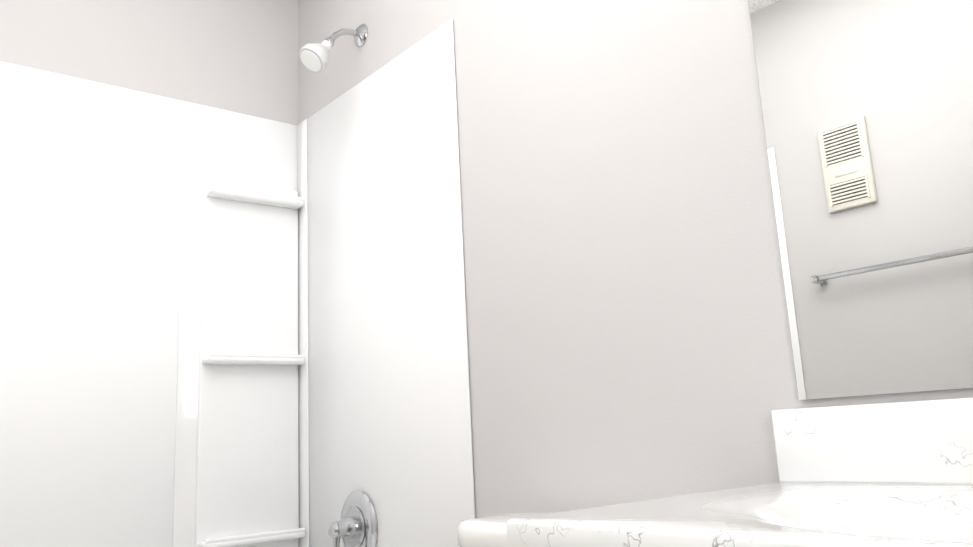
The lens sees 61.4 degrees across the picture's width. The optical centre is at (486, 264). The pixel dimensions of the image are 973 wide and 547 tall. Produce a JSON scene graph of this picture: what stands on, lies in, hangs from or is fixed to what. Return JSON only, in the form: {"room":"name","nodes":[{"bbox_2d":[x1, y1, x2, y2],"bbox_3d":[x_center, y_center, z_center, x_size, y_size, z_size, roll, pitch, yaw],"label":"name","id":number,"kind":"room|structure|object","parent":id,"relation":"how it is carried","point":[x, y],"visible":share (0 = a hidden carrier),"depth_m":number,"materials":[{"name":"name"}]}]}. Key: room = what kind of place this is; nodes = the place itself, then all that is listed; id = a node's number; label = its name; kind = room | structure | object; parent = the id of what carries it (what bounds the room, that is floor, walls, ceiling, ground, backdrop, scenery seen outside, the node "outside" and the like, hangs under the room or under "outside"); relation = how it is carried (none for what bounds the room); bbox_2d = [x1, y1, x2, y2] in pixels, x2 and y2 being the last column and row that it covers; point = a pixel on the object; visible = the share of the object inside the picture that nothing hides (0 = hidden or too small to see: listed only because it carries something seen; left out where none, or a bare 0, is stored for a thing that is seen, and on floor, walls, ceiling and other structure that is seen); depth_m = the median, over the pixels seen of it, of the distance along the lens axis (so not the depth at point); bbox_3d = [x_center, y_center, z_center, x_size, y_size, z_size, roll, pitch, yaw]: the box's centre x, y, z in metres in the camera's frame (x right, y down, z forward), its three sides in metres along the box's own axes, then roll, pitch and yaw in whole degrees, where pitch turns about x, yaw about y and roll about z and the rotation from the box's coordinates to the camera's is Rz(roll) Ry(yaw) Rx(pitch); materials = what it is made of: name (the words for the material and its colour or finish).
{"room":"bathroom","nodes":[
{"label":"bathroom","id":0,"kind":"room"},
{"bbox_2d":[0,0,298,124],"bbox_3d":[-1.171,0.176,1.954,1.730,2.440,0.100,7,-15,-39],"label":"wall","id":1,"kind":"structure","parent":0,"point":[239,56],"depth_m":2.33,"materials":[{"name":"paint"}]},
{"bbox_2d":[298,0,972,517],"bbox_3d":[0.293,0.001,1.474,0.100,2.440,2.540,7,-15,-39],"label":"wall","id":2,"kind":"structure","parent":0,"point":[628,324],"depth_m":1.49,"materials":[{"name":"paint"}]},
{"bbox_2d":[299,23,367,72],"bbox_3d":[-0.416,-0.593,2.208,0.184,0.174,0.080,7,-15,-39],"label":"shower head","id":3,"kind":"object","parent":2,"relation":"attached to","point":[313,57],"visible":1,"depth_m":2.17},
{"bbox_2d":[748,0,972,399],"bbox_3d":[0.697,-0.328,0.939,0.005,0.900,0.860,7,-15,-39],"label":"mirror","id":4,"kind":"object","parent":2,"relation":"attached to","point":[867,108],"visible":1,"depth_m":1.11,"materials":[{"name":"clear glass"}]},
{"bbox_3d":[-0.306,1.158,0.744,1.730,0.060,2.640,7,-15,-39],"label":"floor","id":5,"kind":"structure","parent":0,"visible":0},
{"bbox_2d":[457,512,548,546],"bbox_3d":[-0.004,0.781,1.100,0.654,0.792,0.476,7,-15,-39],"label":"toilet","id":6,"kind":"object","parent":5,"relation":"on","point":[488,531],"visible":0.27,"depth_m":1.38,"materials":[{"name":"white ceramic"}]},
{"bbox_2d":[506,398,972,546],"bbox_3d":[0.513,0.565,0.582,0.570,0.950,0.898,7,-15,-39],"label":"countertop","id":7,"kind":"structure","parent":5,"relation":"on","point":[896,474],"depth_m":0.89,"materials":[{"name":"white stone"}]},
{"bbox_3d":[-0.848,1.092,1.421,1.524,0.400,0.757,7,-15,-39],"label":"bathtub","id":8,"kind":"object","parent":5,"relation":"on","visible":0},
{"bbox_2d":[0,19,474,546],"bbox_3d":[-0.883,0.160,1.601,1.526,1.500,0.798,7,-15,-39],"label":"panels","id":9,"kind":"object","parent":8,"relation":"on","point":[220,327],"visible":1,"depth_m":2.10,"materials":[{"name":"white plastic"}]},
{"bbox_2d":[328,490,377,546],"bbox_3d":[-0.347,0.656,2.009,0.081,0.191,0.174,7,-15,-39],"label":"tub valve","id":10,"kind":"object","parent":9,"relation":"attached to","point":[356,525],"visible":1,"depth_m":2.00,"materials":[{"name":"silver metal"}]}
]}

